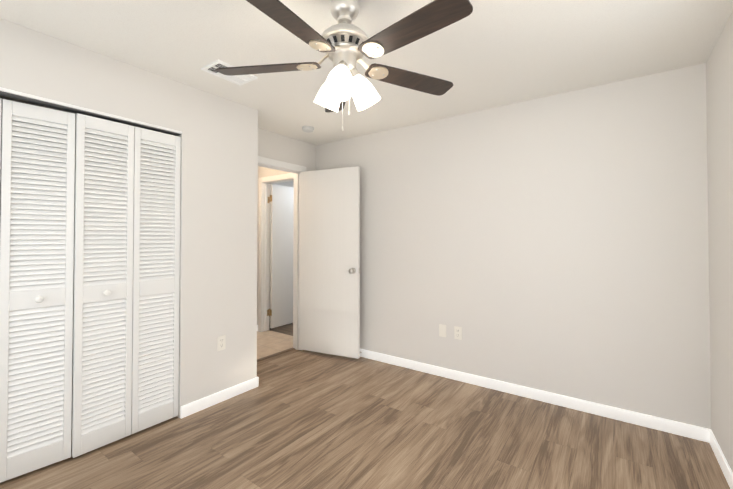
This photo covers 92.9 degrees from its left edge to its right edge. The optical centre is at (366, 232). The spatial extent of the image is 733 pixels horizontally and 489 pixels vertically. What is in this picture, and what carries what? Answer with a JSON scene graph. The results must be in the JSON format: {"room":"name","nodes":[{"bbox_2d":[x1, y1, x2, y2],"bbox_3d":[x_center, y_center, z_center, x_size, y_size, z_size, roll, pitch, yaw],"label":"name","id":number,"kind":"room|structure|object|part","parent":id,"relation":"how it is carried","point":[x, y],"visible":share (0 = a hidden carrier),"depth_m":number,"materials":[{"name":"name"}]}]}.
{"room":"empty bedroom","nodes":[
{"label":"empty bedroom","id":0,"kind":"room"},
{"bbox_2d":[0,95,174,408],"bbox_3d":[-2.016,0.124,2.443,0.745,2.440,2.025,-1,-1,36],"label":"wall","id":1,"kind":"structure","parent":0,"point":[14,99],"depth_m":2.66,"materials":[{"name":"grey"}]},
{"bbox_2d":[0,18,246,417],"bbox_3d":[-1.803,0.118,2.002,0.115,2.440,2.495,-1,-1,36],"label":"wall","id":2,"kind":"structure","parent":0,"point":[212,283],"depth_m":2.62,"materials":[{"name":"white paint"}]},
{"bbox_2d":[0,98,1,168],"bbox_3d":[-2.012,0.301,1.704,0.028,2.028,0.302,0,-1,25],"label":"closet door","id":3,"kind":"structure","parent":2,"relation":"in","point":[0,130],"depth_m":1.84,"materials":[{"name":"white wood"}]},
{"bbox_2d":[0,99,75,482],"bbox_3d":[-1.838,0.305,1.955,0.074,2.028,0.302,-1,-1,36],"label":"closet door","id":4,"kind":"structure","parent":2,"relation":"in","point":[36,285],"depth_m":1.95,"materials":[{"name":"white wood"}]},
{"bbox_3d":[-1.823,0.372,1.938,0.031,0.038,0.038,-1,-1,36],"label":"knob","id":5,"kind":"part","parent":4,"relation":"part of","materials":[{"name":"white plastic"}]},
{"bbox_2d":[0,91,180,135],"bbox_3d":[-1.742,-0.735,2.082,0.057,0.022,1.225,-1,-1,36],"label":"door track","id":6,"kind":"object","parent":2,"relation":"attached to","point":[10,95],"depth_m":2.11,"materials":[{"name":"grey metal"}]},
{"bbox_2d":[0,87,181,133],"bbox_3d":[-1.712,-0.738,2.061,0.015,0.016,1.225,-1,-1,36],"label":"trim","id":7,"kind":"structure","parent":2,"relation":"attached to","point":[78,107],"depth_m":2.08,"materials":[{"name":"white"}]},
{"bbox_2d":[72,113,133,457],"bbox_3d":[-1.625,0.308,2.173,0.058,2.028,0.300,-1,-1,36],"label":"closet door","id":8,"kind":"structure","parent":2,"relation":"in","point":[102,334],"depth_m":2.17,"materials":[{"name":"white wood"}]},
{"bbox_3d":[-1.613,0.375,2.164,0.030,0.038,0.038,-1,-1,36],"label":"knob","id":9,"kind":"part","parent":8,"relation":"part of","materials":[{"name":"white plastic"}]},
{"bbox_2d":[131,127,180,433],"bbox_3d":[-1.461,0.312,2.429,0.028,2.028,0.300,-1,-1,36],"label":"closet door","id":10,"kind":"structure","parent":2,"relation":"in","point":[155,315],"depth_m":2.42,"materials":[{"name":"white wood"}]},
{"bbox_2d":[180,377,258,418],"bbox_3d":[-1.147,1.307,2.792,0.013,0.085,0.673,-1,-1,36],"label":"baseboard","id":11,"kind":"structure","parent":2,"relation":"attached to","point":[198,405],"depth_m":2.74,"materials":[{"name":"white wood"}]},
{"bbox_2d":[217,335,225,350],"bbox_3d":[-1.159,0.885,2.787,0.007,0.115,0.070,-1,-1,36],"label":"outlet","id":12,"kind":"object","parent":2,"relation":"attached to","point":[221,342],"visible":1,"depth_m":2.78,"materials":[{"name":"white plastic"}]},
{"bbox_2d":[245,106,257,380],"bbox_3d":[-1.211,0.136,3.183,0.525,2.440,0.115,-1,-1,36],"label":"wall","id":13,"kind":"structure","parent":0,"point":[251,244],"depth_m":3.03,"materials":[{"name":"white paint"}]},
{"bbox_2d":[257,166,258,324],"bbox_3d":[-1.973,0.154,4.369,0.115,2.440,1.390,-1,-1,36],"label":"wall","id":14,"kind":"structure","parent":0,"point":[257,250],"depth_m":4.88,"materials":[{"name":"white paint"}]},
{"bbox_2d":[270,181,293,246],"bbox_3d":[-1.634,0.184,6.327,0.050,2.440,2.190,-1,-1,36],"label":"wall","id":15,"kind":"structure","parent":0,"point":[289,183],"depth_m":6.35,"materials":[{"name":"white paint"}]},
{"bbox_2d":[258,128,315,170],"bbox_3d":[-1.007,0.145,3.820,0.115,2.440,1.160,-1,-1,36],"label":"wall","id":16,"kind":"structure","parent":0,"point":[276,146],"depth_m":3.90,"materials":[{"name":"white paint"}]},
{"bbox_2d":[258,156,305,349],"bbox_3d":[-1.033,0.292,3.781,0.147,2.145,0.910,-1,-1,36],"label":"door frame","id":17,"kind":"structure","parent":16,"relation":"attached to","point":[295,169],"depth_m":4.08,"materials":[{"name":"white wood"}]},
{"bbox_2d":[299,166,359,358],"bbox_3d":[-0.411,0.319,3.889,0.764,2.035,0.228,-1,-1,36],"label":"entry door","id":18,"kind":"structure","parent":16,"relation":"in","point":[329,272],"depth_m":3.83,"materials":[{"name":"white wood"}]},
{"bbox_3d":[-0.124,0.409,3.721,0.104,0.066,0.168,-1,-1,36],"label":"knob","id":19,"kind":"part","parent":18,"relation":"part of","materials":[{"name":"silver metal"}]},
{"bbox_2d":[0,323,729,488],"bbox_3d":[-0.474,1.380,3.129,5.635,0.050,6.135,-1,-1,36],"label":"floor","id":20,"kind":"structure","parent":0,"point":[300,419],"depth_m":2.20,"materials":[{"name":"wood"}]},
{"bbox_2d":[257,348,294,361],"bbox_3d":[-1.080,1.361,3.799,0.050,0.008,0.760,-1,-1,36],"label":"trim","id":21,"kind":"structure","parent":20,"relation":"on","point":[272,355],"depth_m":3.88,"materials":[{"name":"brown wood"}]},
{"bbox_2d":[0,0,732,144],"bbox_3d":[-0.474,-1.115,3.167,5.635,0.060,6.135,-1,-1,36],"label":"ceiling","id":22,"kind":"structure","parent":0,"point":[486,54],"depth_m":2.07,"materials":[{"name":"white paint"}]},
{"bbox_2d":[201,59,256,85],"bbox_3d":[-0.937,-1.090,2.394,0.200,0.012,0.300,-1,-1,36],"label":"ceiling vent","id":23,"kind":"object","parent":22,"relation":"in","point":[240,80],"depth_m":2.41,"materials":[{"name":"white metal"}]},
{"bbox_2d":[302,126,313,132],"bbox_3d":[-0.603,-1.057,3.593,0.124,0.043,0.124,-1,-1,36],"label":"smoke detector","id":24,"kind":"object","parent":22,"relation":"attached to","point":[308,129],"visible":1,"depth_m":3.55,"materials":[{"name":"grey plastic"}]},
{"bbox_2d":[216,0,472,130],"bbox_3d":[-0.092,-0.780,1.544,1.158,0.658,1.165,-1,-1,36],"label":"ceiling fan","id":25,"kind":"object","parent":22,"relation":"hanging from","point":[344,44],"visible":1,"depth_m":1.50,"materials":[{"name":"brown wood"}]},
{"bbox_2d":[258,63,710,428],"bbox_3d":[0.372,0.142,3.618,4.805,2.440,0.115,-1,-1,36],"label":"wall","id":26,"kind":"structure","parent":0,"point":[557,244],"depth_m":2.75,"materials":[{"name":"white paint"}]},
{"bbox_2d":[258,173,293,331],"bbox_3d":[-1.102,0.306,4.670,0.910,2.145,0.147,-1,-1,36],"label":"door frame","id":27,"kind":"structure","parent":26,"relation":"attached to","point":[264,255],"depth_m":4.86,"materials":[{"name":"white wood"}]},
{"bbox_2d":[269,184,293,327],"bbox_3d":[-1.130,0.339,5.236,0.169,2.035,0.770,-1,-1,36],"label":"room door","id":28,"kind":"structure","parent":26,"relation":"in","point":[281,263],"depth_m":5.06,"materials":[{"name":"white wood"}]},
{"bbox_3d":[-1.356,0.325,4.934,0.050,1.719,0.015,-1,-1,36],"label":"room door hinges","id":29,"kind":"part","parent":28,"relation":"part of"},
{"bbox_2d":[439,324,445,336],"bbox_3d":[0.718,0.927,3.285,0.070,0.115,0.006,-1,-1,36],"label":"electrical outlet plate","id":30,"kind":"object","parent":26,"relation":"attached to","point":[442,330],"visible":1,"depth_m":3.28,"materials":[{"name":"white plastic"}]},
{"bbox_2d":[454,326,461,339],"bbox_3d":[0.839,0.924,3.198,0.070,0.115,0.007,-1,-1,36],"label":"outlet","id":31,"kind":"object","parent":26,"relation":"attached to","point":[457,332],"visible":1,"depth_m":3.19,"materials":[{"name":"white plastic"}]},
{"bbox_2d":[360,349,706,440],"bbox_3d":[0.777,1.314,3.229,3.455,0.085,0.017,-1,-1,36],"label":"baseboard","id":32,"kind":"structure","parent":26,"relation":"attached to","point":[673,427],"depth_m":2.73,"materials":[{"name":"white wood"}]},
{"bbox_2d":[706,11,732,471],"bbox_3d":[1.151,0.098,0.674,0.115,2.440,4.000,-1,-1,36],"label":"wall","id":33,"kind":"structure","parent":0,"point":[719,83],"depth_m":1.97,"materials":[{"name":"white paint"}]},
{"bbox_2d":[704,429,732,488],"bbox_3d":[1.098,1.276,0.694,0.015,0.085,3.770,-1,-1,36],"label":"baseboard","id":34,"kind":"structure","parent":33,"relation":"attached to","point":[709,437],"depth_m":2.00,"materials":[{"name":"white wood"}]}
]}

